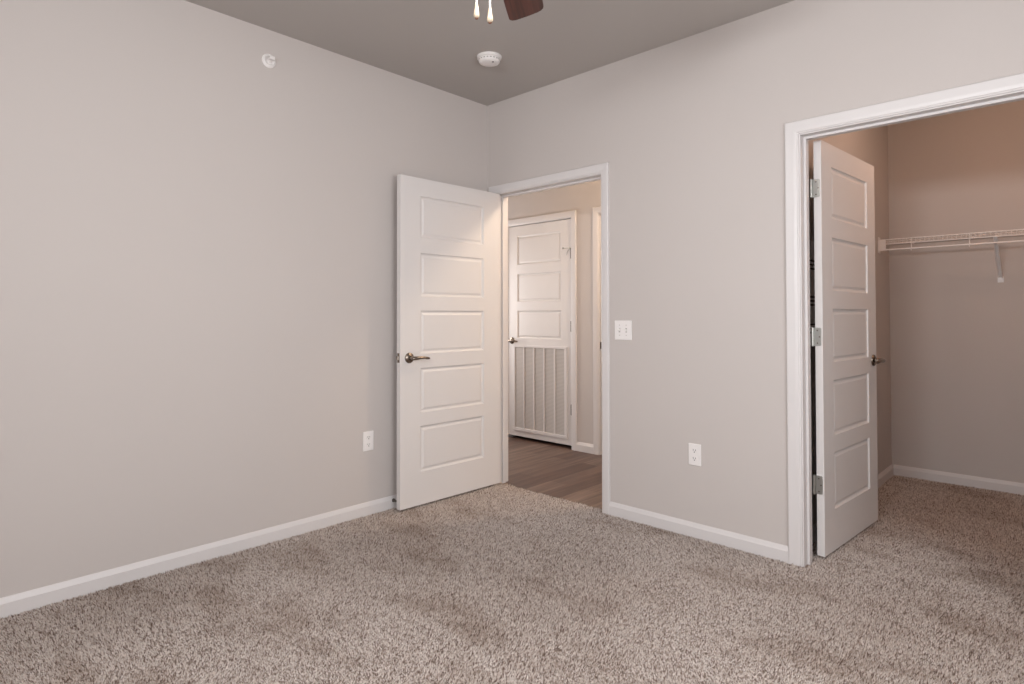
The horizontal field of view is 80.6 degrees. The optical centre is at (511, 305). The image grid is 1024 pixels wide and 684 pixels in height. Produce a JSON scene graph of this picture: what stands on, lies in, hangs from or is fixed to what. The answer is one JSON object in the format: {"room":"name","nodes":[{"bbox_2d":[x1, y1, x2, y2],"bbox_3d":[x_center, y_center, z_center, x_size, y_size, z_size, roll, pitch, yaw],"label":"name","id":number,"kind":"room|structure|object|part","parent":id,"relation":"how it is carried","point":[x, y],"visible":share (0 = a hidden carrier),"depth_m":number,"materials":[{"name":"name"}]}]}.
{"room":"empty bedroom","nodes":[
{"label":"empty bedroom","id":0,"kind":"room"},
{"bbox_2d":[0,0,486,597],"bbox_3d":[-1.672,-0.089,2.858,0.120,2.753,4.220,-1,-1,43],"label":"wall","id":1,"kind":"structure","parent":0,"point":[198,236],"depth_m":2.89,"materials":[{"name":"beige paint"}]},
{"bbox_2d":[0,494,396,618],"bbox_3d":[-1.580,1.210,2.834,0.014,0.096,4.100,-1,-1,43],"label":"baseboard","id":2,"kind":"structure","parent":1,"relation":"attached to","point":[25,601],"depth_m":2.83,"materials":[{"name":"white wood"}]},
{"bbox_2d":[262,54,275,67],"bbox_3d":[-1.273,-1.294,3.182,0.044,0.074,0.074,-1,-1,43],"label":"sprinkler","id":3,"kind":"object","parent":1,"relation":"attached to","point":[268,60],"visible":1,"depth_m":3.18,"materials":[{"name":"white plastic"}]},
{"bbox_2d":[363,431,373,451],"bbox_3d":[-0.858,0.811,3.607,0.008,0.116,0.072,-1,-1,43],"label":"wall outlet","id":4,"kind":"object","parent":1,"relation":"attached to","point":[368,437],"visible":1,"depth_m":3.60,"materials":[{"name":"white plastic"}]},
{"bbox_2d":[185,0,793,105],"bbox_3d":[-0.132,-1.516,3.005,6.190,0.100,6.521,-1,-1,43],"label":"ceiling","id":5,"kind":"structure","parent":0,"point":[437,44],"depth_m":3.21,"materials":[{"name":"grey paint"}]},
{"bbox_2d":[477,51,501,66],"bbox_3d":[-0.133,-1.435,3.537,0.146,0.045,0.146,-1,-1,43],"label":"smoke detector","id":6,"kind":"object","parent":5,"relation":"attached to","point":[487,58],"visible":1,"depth_m":3.50,"materials":[{"name":"white plastic"}]},
{"bbox_2d":[473,0,542,23],"bbox_3d":[-0.061,-1.179,1.806,1.189,0.615,1.142,-1,-1,43],"label":"ceiling fan","id":7,"kind":"object","parent":5,"relation":"hanging from","point":[516,9],"visible":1,"depth_m":2.36,"materials":[{"name":"brown wood"}]},
{"bbox_3d":[0.031,-1.175,2.236,0.138,0.047,0.413,0,-1,9],"label":"blade","id":8,"kind":"part","parent":7,"relation":"part of","materials":[{"name":"brown wood"}]},
{"bbox_2d":[0,436,1023,683],"bbox_3d":[0.137,1.270,3.238,5.950,0.050,7.050,-1,-1,43],"label":"floor","id":9,"kind":"structure","parent":0,"point":[679,563],"depth_m":2.41,"materials":[{"name":"carpet"}]},
{"bbox_2d":[0,474,1023,683],"bbox_3d":[0.976,1.228,2.658,3.950,0.014,5.179,-1,-1,43],"label":"carpet","id":10,"kind":"structure","parent":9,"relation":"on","point":[897,506],"depth_m":2.50,"materials":[{"name":"beige carpet"}]},
{"bbox_2d":[508,180,600,443],"bbox_3d":[0.704,-0.053,5.317,3.946,2.753,0.120,-1,-1,43],"label":"wall","id":11,"kind":"structure","parent":0,"point":[581,198],"depth_m":5.31,"materials":[{"name":"beige paint"}]},
{"bbox_2d":[508,219,571,445],"bbox_3d":[0.234,0.243,5.662,0.806,2.030,0.100,-1,-1,43],"label":"door","id":12,"kind":"structure","parent":11,"relation":"in","point":[539,255],"depth_m":5.66,"materials":[{"name":"white paint"}]},
{"bbox_2d":[513,345,567,438],"bbox_3d":[0.255,0.793,5.648,0.662,0.826,0.012,-1,-1,43],"label":"return air grille","id":13,"kind":"object","parent":12,"relation":"attached to","point":[540,372],"depth_m":5.63,"materials":[{"name":"white metal"}]},
{"bbox_2d":[508,210,576,450],"bbox_3d":[0.278,0.227,5.706,0.918,2.132,0.136,-1,-1,43],"label":"door frame","id":14,"kind":"structure","parent":11,"relation":"attached to","point":[571,215],"depth_m":5.37,"materials":[{"name":"white wood"}]},
{"bbox_2d":[576,442,592,453],"bbox_3d":[0.660,1.251,5.247,3.946,0.096,0.014,-1,-1,43],"label":"baseboard","id":15,"kind":"structure","parent":11,"relation":"attached to","point":[580,446],"depth_m":5.26,"materials":[{"name":"white wood"}]},
{"bbox_2d":[592,206,601,454],"bbox_3d":[1.066,0.213,4.959,0.887,2.132,0.136,-1,-1,43],"label":"door frame","id":16,"kind":"structure","parent":11,"relation":"attached to","point":[596,211],"depth_m":5.19,"materials":[{"name":"white wood"}]},
{"bbox_2d":[487,0,1023,545],"bbox_3d":[0.615,-0.080,3.680,6.070,2.753,0.120,-1,-1,43],"label":"wall","id":17,"kind":"structure","parent":0,"point":[690,131],"depth_m":3.17,"materials":[{"name":"beige paint"}]},
{"bbox_2d":[489,162,609,513],"bbox_3d":[0.256,0.205,4.016,1.022,2.116,0.151,-1,-1,43],"label":"door frame","id":18,"kind":"structure","parent":17,"relation":"attached to","point":[597,172],"depth_m":3.85,"materials":[{"name":"white wood"}]},
{"bbox_2d":[396,174,499,509],"bbox_3d":[-0.391,0.224,3.961,0.166,2.030,0.872,-1,-1,44],"label":"door","id":19,"kind":"structure","parent":18,"relation":"attached to","point":[448,356],"depth_m":3.91,"materials":[{"name":"white paint"}]},
{"bbox_3d":[-0.613,0.322,3.675,0.045,0.065,0.065,-1,-1,44],"label":"handle","id":20,"kind":"part","parent":19,"relation":"part of","materials":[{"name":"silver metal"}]},
{"bbox_3d":[-0.554,0.322,3.691,0.131,0.025,0.026,1,-1,-42],"label":"lever","id":21,"kind":"part","parent":19,"relation":"part of","materials":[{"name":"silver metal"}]},
{"bbox_2d":[615,320,631,339],"bbox_3d":[0.650,0.147,3.548,0.117,0.115,0.019,-1,-1,43],"label":"light switch","id":22,"kind":"object","parent":17,"relation":"attached to","point":[623,328],"visible":1,"depth_m":3.55,"materials":[{"name":"white plastic"}]},
{"bbox_2d":[688,443,700,465],"bbox_3d":[0.979,0.800,3.233,0.072,0.116,0.008,-1,-1,43],"label":"wall outlet","id":23,"kind":"object","parent":17,"relation":"attached to","point":[694,449],"visible":1,"depth_m":3.23,"materials":[{"name":"white plastic"}]},
{"bbox_2d":[609,501,788,563],"bbox_3d":[0.955,1.212,3.246,1.026,0.096,0.014,-1,-1,43],"label":"baseboard","id":24,"kind":"structure","parent":17,"relation":"attached to","point":[749,544],"depth_m":3.19,"materials":[{"name":"white wood"}]},
{"bbox_2d":[784,73,1023,566],"bbox_3d":[1.728,0.176,2.611,0.996,2.124,0.136,-1,-1,43],"label":"door frame","id":25,"kind":"structure","parent":17,"relation":"attached to","point":[1007,89],"depth_m":2.87,"materials":[{"name":"white wood"}]},
{"bbox_2d":[810,140,885,556],"bbox_3d":[1.790,0.208,3.215,0.818,2.030,0.166,1,-1,-43],"label":"door","id":26,"kind":"structure","parent":25,"relation":"attached to","point":[845,484],"depth_m":3.14,"materials":[{"name":"white paint"}]},
{"bbox_3d":[1.494,-0.575,2.967,0.004,0.089,0.037,1,-1,-43],"label":"hinge plate","id":27,"kind":"part","parent":26,"relation":"part of","materials":[{"name":"silver metal"}]},
{"bbox_3d":[1.496,0.154,2.955,0.004,0.089,0.037,1,-1,-43],"label":"hinge plate","id":28,"kind":"part","parent":26,"relation":"part of","materials":[{"name":"silver metal"}]},
{"bbox_3d":[1.497,0.876,2.943,0.004,0.089,0.037,1,-1,-43],"label":"hinge plate","id":29,"kind":"part","parent":26,"relation":"part of","materials":[{"name":"silver metal"}]},
{"bbox_3d":[2.069,0.312,3.416,0.065,0.065,0.045,1,-1,-43],"label":"handle","id":30,"kind":"part","parent":26,"relation":"part of","materials":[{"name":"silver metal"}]},
{"bbox_3d":[2.051,0.311,3.357,0.026,0.025,0.131,-1,-1,44],"label":"lever","id":31,"kind":"part","parent":26,"relation":"part of","materials":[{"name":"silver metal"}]},
{"bbox_2d":[808,125,891,525],"bbox_3d":[2.070,-0.080,3.803,0.120,2.753,2.061,-1,-1,43],"label":"wall","id":32,"kind":"structure","parent":0,"point":[870,146],"depth_m":4.28,"materials":[{"name":"beige paint"}]},
{"bbox_2d":[809,240,814,340],"bbox_3d":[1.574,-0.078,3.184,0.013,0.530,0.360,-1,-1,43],"label":"upper cabinet","id":33,"kind":"object","parent":32,"relation":"attached to","point":[811,243],"visible":0.1,"depth_m":3.19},
{"bbox_2d":[812,464,893,543],"bbox_3d":[2.121,1.218,3.736,0.014,0.096,2.061,-1,-1,43],"label":"baseboard","id":34,"kind":"structure","parent":32,"relation":"attached to","point":[888,472],"depth_m":4.22,"materials":[{"name":"white wood"}]},
{"bbox_2d":[888,100,1023,482],"bbox_3d":[3.547,-0.081,3.906,2.124,2.753,0.120,-1,-1,43],"label":"wall","id":35,"kind":"structure","parent":0,"point":[957,332],"depth_m":4.22,"materials":[{"name":"beige paint"}]},
{"bbox_2d":[878,229,1023,282],"bbox_3d":[3.390,-0.326,3.744,1.884,0.334,0.337,-1,-1,43],"label":"wire closet shelf","id":36,"kind":"object","parent":35,"relation":"attached to","point":[882,243],"visible":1,"depth_m":4.03,"materials":[{"name":"white metal"}]},
{"bbox_3d":[3.290,-0.402,3.640,1.876,0.011,0.011,-1,-1,43],"label":"hang rod","id":37,"kind":"part","parent":36,"relation":"part of","materials":[{"name":"white plastic"}]},
{"bbox_2d":[893,465,1023,494],"bbox_3d":[3.508,1.218,3.831,1.871,0.096,0.014,-1,-1,43],"label":"baseboard","id":38,"kind":"structure","parent":35,"relation":"attached to","point":[1017,488],"depth_m":4.19,"materials":[{"name":"white wood"}]}
]}

